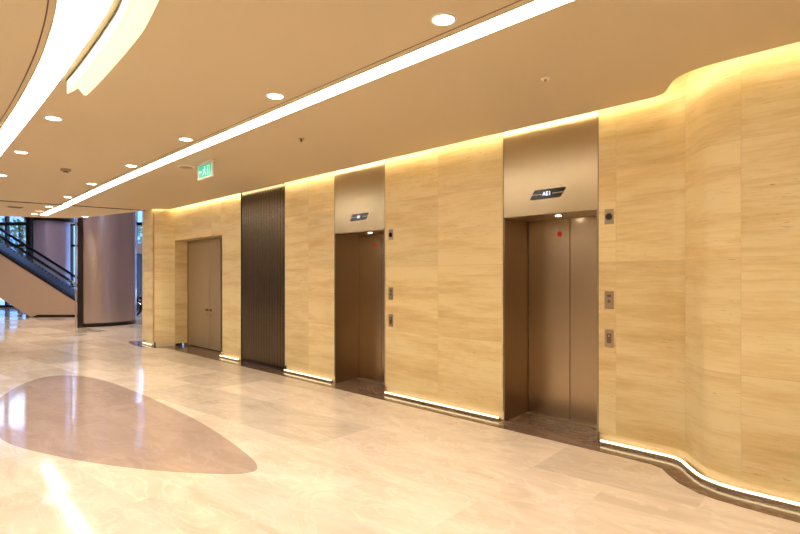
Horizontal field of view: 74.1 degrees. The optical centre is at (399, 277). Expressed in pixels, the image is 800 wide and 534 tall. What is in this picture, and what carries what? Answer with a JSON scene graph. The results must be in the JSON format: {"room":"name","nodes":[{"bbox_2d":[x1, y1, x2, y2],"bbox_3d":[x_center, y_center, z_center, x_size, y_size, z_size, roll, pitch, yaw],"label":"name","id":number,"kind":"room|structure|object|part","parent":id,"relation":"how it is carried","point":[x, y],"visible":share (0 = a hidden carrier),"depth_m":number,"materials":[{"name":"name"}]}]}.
{"room":"lobby","nodes":[
{"label":"lobby","id":0,"kind":"room"},
{"bbox_2d":[142,209,153,341],"bbox_3d":[-5.547,-0.180,12.563,0.870,3.260,0.751,0,0,-45],"label":"wall","id":1,"kind":"structure","parent":0,"point":[147,215],"depth_m":12.21,"materials":[{"name":"stone"}]},
{"bbox_2d":[154,133,503,410],"bbox_3d":[-2.115,-0.160,9.042,0.760,3.300,9.231,0,0,-45],"label":"wall","id":2,"kind":"structure","parent":0,"point":[444,259],"depth_m":6.75,"materials":[{"name":"stone"}]},
{"bbox_2d":[187,237,220,350],"bbox_3d":[-4.091,0.348,11.459,0.140,2.397,2.250,0,0,-45],"label":"door","id":3,"kind":"structure","parent":2,"relation":"in","point":[203,255],"depth_m":11.62,"materials":[{"name":"paint"}]},
{"bbox_2d":[241,183,286,369],"bbox_3d":[-2.409,-0.130,9.366,0.080,3.360,1.492,0,0,-45],"label":"panel","id":4,"kind":"object","parent":2,"relation":"attached to","point":[263,209],"visible":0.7,"depth_m":9.33,"materials":[{"name":"brown metal"}]},
{"bbox_3d":[-2.398,1.524,9.377,0.050,0.047,1.486,0,0,-45],"label":"rail","id":5,"kind":"part","parent":4,"relation":"part of","materials":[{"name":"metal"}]},
{"bbox_2d":[334,160,386,392],"bbox_3d":[-0.416,-0.132,7.641,0.501,3.357,1.098,0,0,-45],"label":"elevator","id":6,"kind":"object","parent":2,"relation":"attached to","point":[359,191],"visible":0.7,"depth_m":7.87,"materials":[{"name":"brown metal"}]},
{"bbox_3d":[-0.576,-1.230,7.483,0.030,1.160,1.082,0,0,-45],"label":"header panel","id":7,"kind":"part","parent":6,"relation":"part of","materials":[{"name":"brown metal"}]},
{"bbox_3d":[-0.281,1.541,7.776,0.080,0.012,1.062,0,0,-45],"label":"sill","id":8,"kind":"part","parent":6,"relation":"part of","materials":[{"name":"brown metal"}]},
{"bbox_3d":[-0.449,0.444,7.981,0.030,2.184,0.522,0,0,-45],"label":"door panel","id":9,"kind":"part","parent":6,"relation":"part of","materials":[{"name":"brown metal"}]},
{"bbox_3d":[-0.077,0.444,7.606,0.030,2.184,0.522,0,0,-45],"label":"door panel","id":10,"kind":"part","parent":6,"relation":"part of","materials":[{"name":"brown metal"}]},
{"bbox_2d":[388,287,392,299],"bbox_3d":[-0.122,0.205,6.999,0.009,0.165,0.085,0,0,-45],"label":"plate","id":11,"kind":"object","parent":2,"relation":"attached to","point":[390,289],"visible":1,"depth_m":7.00,"materials":[{"name":"silver metal"}]},
{"bbox_2d":[388,314,392,326],"bbox_3d":[-0.123,0.560,6.998,0.011,0.165,0.085,0,0,-45],"label":"plate","id":12,"kind":"object","parent":2,"relation":"attached to","point":[390,316],"visible":1,"depth_m":7.00,"materials":[{"name":"silver metal"}]},
{"bbox_2d":[388,229,392,239],"bbox_3d":[-0.124,-0.570,6.997,0.014,0.140,0.085,0,0,-45],"label":"plate","id":13,"kind":"object","parent":2,"relation":"attached to","point":[390,232],"visible":1,"depth_m":6.99,"materials":[{"name":"silver metal"}]},
{"bbox_2d":[128,341,799,522],"bbox_3d":[0.253,1.548,6.492,1.190,0.003,18.860,0,0,-45],"label":"trim","id":14,"kind":"structure","parent":2,"relation":"attached to","point":[581,436],"depth_m":5.41,"materials":[{"name":"stone"}]},
{"bbox_2d":[220,355,239,360],"bbox_3d":[-3.257,1.528,10.131,0.047,0.039,0.730,0,0,-45],"label":"led strip","id":15,"kind":"object","parent":14,"relation":"on","point":[222,356],"visible":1,"depth_m":10.07,"materials":[{"name":"beige plastic"}]},
{"bbox_2d":[284,369,332,381],"bbox_3d":[-1.457,1.528,8.317,0.047,0.039,1.260,0,0,-45],"label":"led strip","id":16,"kind":"object","parent":14,"relation":"on","point":[285,370],"visible":1,"depth_m":8.24,"materials":[{"name":"beige plastic"}]},
{"bbox_2d":[384,392,499,420],"bbox_3d":[0.445,1.528,6.401,0.047,0.039,1.800,0,0,-45],"label":"led strip","id":17,"kind":"object","parent":14,"relation":"on","point":[385,393],"visible":1,"depth_m":6.28,"materials":[{"name":"beige plastic"}]},
{"bbox_2d":[600,440,799,509],"bbox_3d":[4.141,1.528,2.145,0.418,0.039,7.205,0,0,-41],"label":"led strip","id":18,"kind":"object","parent":14,"relation":"on","point":[688,467],"visible":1,"depth_m":3.99,"materials":[{"name":"beige plastic"}]},
{"bbox_2d":[145,340,799,502],"bbox_3d":[0.612,1.480,6.348,0.884,0.140,18.150,0,0,-45],"label":"baseboard","id":19,"kind":"structure","parent":2,"relation":"attached to","point":[728,480],"depth_m":4.71,"materials":[{"name":"stone"}]},
{"bbox_2d":[503,110,599,441],"bbox_3d":[1.676,-0.132,5.555,0.531,3.357,1.068,0,0,-45],"label":"elevator","id":20,"kind":"object","parent":2,"relation":"attached to","point":[551,169],"visible":0.76,"depth_m":5.70,"materials":[{"name":"brown metal"}]},
{"bbox_3d":[1.659,0.444,5.899,0.030,2.184,0.507,0,0,-45],"label":"door panel","id":21,"kind":"part","parent":20,"relation":"part of","materials":[{"name":"brown metal"}]},
{"bbox_3d":[1.506,-1.230,5.386,0.030,1.160,1.052,0,0,-45],"label":"header panel","id":22,"kind":"part","parent":20,"relation":"part of","materials":[{"name":"brown metal"}]},
{"bbox_3d":[1.822,1.541,5.699,0.080,0.012,1.032,0,0,-45],"label":"sill","id":23,"kind":"part","parent":20,"relation":"part of","materials":[{"name":"brown metal"}]},
{"bbox_3d":[2.020,0.444,5.535,0.030,2.184,0.507,0,0,-45],"label":"door panel","id":24,"kind":"part","parent":20,"relation":"part of","materials":[{"name":"brown metal"}]},
{"bbox_2d":[0,0,799,217],"bbox_3d":[-6.663,-1.600,4.869,12.105,0.100,26.700,0,0,-45],"label":"ceiling","id":25,"kind":"structure","parent":0,"point":[198,69],"depth_m":4.12,"materials":[{"name":"paint"}]},
{"bbox_2d":[7,206,23,208],"bbox_3d":[-8.403,-1.542,11.568,0.280,0.016,0.280,0,0,-45],"label":"ceiling vent","id":26,"kind":"object","parent":25,"relation":"in","point":[7,206],"visible":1,"depth_m":11.53,"materials":[{"name":"metal"}]},
{"bbox_2d":[13,150,28,153],"bbox_3d":[-4.661,-1.546,6.519,0.160,0.008,0.160,0,0,-45],"label":"recessed light","id":27,"kind":"object","parent":25,"relation":"in","point":[15,151],"visible":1,"depth_m":6.52,"materials":[{"name":"beige plastic"}]},
{"bbox_2d":[44,116,62,120],"bbox_3d":[-3.358,-1.546,5.135,0.160,0.008,0.160,0,0,-45],"label":"recessed light","id":28,"kind":"object","parent":25,"relation":"in","point":[54,118],"visible":1,"depth_m":5.13,"materials":[{"name":"beige plastic"}]},
{"bbox_2d":[41,205,68,214],"bbox_3d":[-7.973,-1.548,12.199,0.153,0.004,2.311,0,0,-44],"label":"recessed light","id":29,"kind":"object","parent":25,"relation":"in","point":[61,206],"visible":0.96,"depth_m":12.14,"materials":[{"name":"white plastic"}]},
{"bbox_2d":[0,0,114,156],"bbox_3d":[-5.380,-1.547,3.259,5.518,0.006,10.797,0,0,-45],"label":"recessed light","id":30,"kind":"object","parent":25,"relation":"in","point":[74,22],"visible":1,"depth_m":3.63,"materials":[{"name":"grey plastic"}]},
{"bbox_3d":[-5.469,-1.547,3.363,5.120,0.006,10.521,0,0,-45],"label":"edge trim","id":31,"kind":"part","parent":30,"relation":"part of","materials":[{"name":"paint"}]},
{"bbox_2d":[60,168,71,172],"bbox_3d":[-4.753,-1.525,7.540,0.140,0.050,0.140,0,0,-45],"label":"smoke detector","id":32,"kind":"object","parent":25,"relation":"attached to","point":[64,170],"visible":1,"depth_m":7.50,"materials":[{"name":"brown plastic"}]},
{"bbox_2d":[0,200,144,210],"bbox_3d":[-10.701,-1.554,8.691,11.926,0.032,0.046,0,0,-35],"label":"trim","id":33,"kind":"structure","parent":25,"relation":"attached to","point":[0,200],"depth_m":11.28,"materials":[{"name":"beige paint"}]},
{"bbox_2d":[66,0,158,94],"bbox_3d":[-1.433,-1.495,2.489,0.679,0.110,3.995,0,0,-26],"label":"recessed light","id":34,"kind":"object","parent":25,"relation":"hanging from","point":[130,18],"visible":1,"depth_m":3.33,"materials":[{"name":"beige plastic"}]},
{"bbox_2d":[178,137,192,140],"bbox_3d":[-2.390,-1.546,5.913,0.160,0.008,0.160,0,0,-45],"label":"recessed light","id":35,"kind":"object","parent":25,"relation":"in","point":[179,138],"visible":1,"depth_m":5.90,"materials":[{"name":"beige plastic"}]},
{"bbox_2d":[177,165,194,168],"bbox_3d":[-2.990,-1.544,7.402,0.240,0.011,0.240,0,0,-45],"label":"ceiling speaker","id":36,"kind":"object","parent":25,"relation":"attached to","point":[178,166],"visible":1,"depth_m":7.38},
{"bbox_2d":[179,166,192,168],"bbox_3d":[-2.990,-1.540,7.402,0.180,0.003,0.180,0,0,-45],"label":"grille","id":37,"kind":"object","parent":36,"relation":"attached to","point":[183,167],"depth_m":7.38,"materials":[{"name":"beige metal"}]},
{"bbox_2d":[195,159,215,179],"bbox_3d":[-2.605,-1.442,7.094,0.060,0.215,0.494,0,0,-45],"label":"exit sign","id":38,"kind":"object","parent":25,"relation":"hanging from","point":[205,169],"visible":1,"depth_m":7.06,"materials":[{"name":"teal plastic"}]},
{"bbox_3d":[-2.605,-1.433,7.094,0.016,0.165,0.390,0,0,-45],"label":"panel","id":39,"kind":"part","parent":38,"relation":"part of","materials":[{"name":"teal plastic"}]},
{"bbox_3d":[-2.605,-1.427,7.094,0.032,0.185,0.429,0,0,-45],"label":"frame","id":40,"kind":"part","parent":38,"relation":"part of","materials":[{"name":"plastic"}]},
{"bbox_2d":[266,93,284,98],"bbox_3d":[-1.062,-1.546,4.511,0.160,0.008,0.160,0,0,-45],"label":"recessed light","id":41,"kind":"object","parent":25,"relation":"in","point":[269,95],"visible":1,"depth_m":4.50,"materials":[{"name":"beige plastic"}]},
{"bbox_2d":[62,0,574,204],"bbox_3d":[-1.163,-1.547,5.046,0.321,0.006,17.206,0,0,-44],"label":"recessed light","id":42,"kind":"object","parent":25,"relation":"in","point":[533,8],"visible":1,"depth_m":4.02,"materials":[{"name":"grey plastic"}]},
{"bbox_2d":[430,13,456,25],"bbox_3d":[0.260,-1.546,3.175,0.160,0.008,0.160,0,0,-45],"label":"recessed light","id":43,"kind":"object","parent":25,"relation":"in","point":[440,19],"visible":1,"depth_m":3.17,"materials":[{"name":"beige plastic"}]},
{"bbox_2d":[541,77,549,81],"bbox_3d":[1.131,-1.540,4.124,0.070,0.021,0.070,0,0,-45],"label":"sprinkler","id":44,"kind":"object","parent":25,"relation":"attached to","point":[545,79],"visible":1,"depth_m":4.11,"materials":[{"name":"beige metal"}]},
{"bbox_2d":[0,299,799,533],"bbox_3d":[-11.705,1.650,18.534,24.200,0.200,53.200,0,0,-45],"label":"floor","id":45,"kind":"structure","parent":0,"point":[329,460],"depth_m":4.18,"materials":[{"name":"beige stone"}]},
{"bbox_2d":[0,222,4,306],"bbox_3d":[-21.689,-2.950,28.060,1.710,9.000,0.220,0,0,0],"label":"window","id":46,"kind":"structure","parent":45,"relation":"on","point":[1,223],"depth_m":28.00,"materials":[{"name":"glass"}]},
{"bbox_2d":[0,217,25,256],"bbox_3d":[-25.710,-1.265,36.003,4.033,6.057,4.152,0,0,-45],"label":"tree","id":47,"kind":"object","parent":45,"relation":"on","point":[19,229],"visible":0.13,"depth_m":35.74,"materials":[{"name":"green plant"}]},
{"bbox_2d":[5,216,25,306],"bbox_3d":[-19.989,-2.950,28.060,1.710,9.000,0.220,0,0,0],"label":"window","id":48,"kind":"structure","parent":45,"relation":"on","point":[8,223],"depth_m":28.00,"materials":[{"name":"glass"}]},
{"bbox_2d":[23,217,33,313],"bbox_3d":[-16.209,-2.950,23.200,0.320,9.000,0.320,0,0,0],"label":"steel post","id":49,"kind":"object","parent":45,"relation":"on","point":[29,220],"visible":0.04,"depth_m":23.11,"materials":[{"name":"metal"}]},
{"bbox_2d":[24,217,74,284],"bbox_3d":[-16.179,-2.950,24.500,1.960,9.000,1.960,0,0,-45],"label":"round column","id":50,"kind":"structure","parent":45,"relation":"on","point":[51,235],"depth_m":23.91,"materials":[{"name":"metal"}]},
{"bbox_2d":[0,228,141,316],"bbox_3d":[-15.170,-1.421,21.375,9.934,5.933,1.010,0,0,0],"label":"escalator","id":51,"kind":"object","parent":45,"relation":"on","point":[25,285],"visible":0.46,"depth_m":20.90,"materials":[{"name":"metal"}]},
{"bbox_3d":[-15.498,-1.159,21.375,7.261,5.272,7.217,0,0,-45],"label":"deck rail","id":52,"kind":"part","parent":51,"relation":"part of","materials":[{"name":"metal"}]},
{"bbox_3d":[-12.757,1.498,20.890,3.588,0.096,0.019,0,0,0],"label":"skirting","id":53,"kind":"part","parent":51,"relation":"part of","materials":[{"name":"metal"}]},
{"bbox_2d":[70,224,74,287],"bbox_3d":[-16.590,-2.950,28.060,1.710,9.000,0.220,0,0,0],"label":"window","id":54,"kind":"structure","parent":45,"relation":"on","point":[72,245],"depth_m":28.00,"materials":[{"name":"metal"}]},
{"bbox_2d":[75,212,135,327],"bbox_3d":[-9.929,-2.950,18.010,1.746,9.000,2.578,0,0,-27],"label":"column","id":55,"kind":"structure","parent":45,"relation":"on","point":[105,245],"depth_m":16.94,"materials":[{"name":"metal"}]},
{"bbox_2d":[0,375,256,473],"bbox_3d":[-3.608,1.549,6.045,1.672,0.002,5.983,0,0,-45],"label":"inlay","id":56,"kind":"object","parent":45,"relation":"on","point":[87,419],"depth_m":5.42,"materials":[{"name":"brown stone"}]},
{"bbox_2d":[136,243,141,310],"bbox_3d":[-12.432,-0.043,25.200,0.350,3.186,2.600,0,0,0],"label":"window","id":57,"kind":"structure","parent":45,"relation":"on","point":[138,245],"depth_m":25.05,"materials":[{"name":"glass"}]},
{"bbox_2d":[136,211,141,242],"bbox_3d":[-13.190,-2.950,28.060,1.710,9.000,0.220,0,0,0],"label":"window","id":58,"kind":"structure","parent":45,"relation":"on","point":[137,222],"depth_m":28.05,"materials":[{"name":"glass"}]},
{"bbox_2d":[138,226,141,243],"bbox_3d":[-18.935,-1.517,40.032,4.493,6.560,4.320,0,0,-45],"label":"tree","id":59,"kind":"object","parent":45,"relation":"on","point":[139,228],"visible":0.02,"depth_m":39.22,"materials":[{"name":"green plant"}]},
{"bbox_2d":[599,42,799,492],"bbox_3d":[4.369,-0.180,2.386,0.694,3.260,7.232,0,0,-45],"label":"wall","id":60,"kind":"structure","parent":0,"point":[699,257],"depth_m":4.02,"materials":[{"name":"stone"}]},
{"bbox_2d":[605,291,613,308],"bbox_3d":[1.941,0.205,4.920,0.009,0.165,0.085,0,0,-45],"label":"plate","id":61,"kind":"object","parent":60,"relation":"attached to","point":[609,295],"visible":1,"depth_m":4.92,"materials":[{"name":"silver metal"}]},
{"bbox_2d":[605,329,613,347],"bbox_3d":[1.940,0.560,4.920,0.011,0.165,0.085,0,0,-45],"label":"plate","id":62,"kind":"object","parent":60,"relation":"attached to","point":[609,334],"visible":1,"depth_m":4.92,"materials":[{"name":"silver metal"}]},
{"bbox_2d":[605,209,613,223],"bbox_3d":[1.939,-0.570,4.918,0.014,0.140,0.085,0,0,-45],"label":"plate","id":63,"kind":"object","parent":60,"relation":"attached to","point":[609,213],"visible":1,"depth_m":4.92,"materials":[{"name":"silver metal"}]}
]}

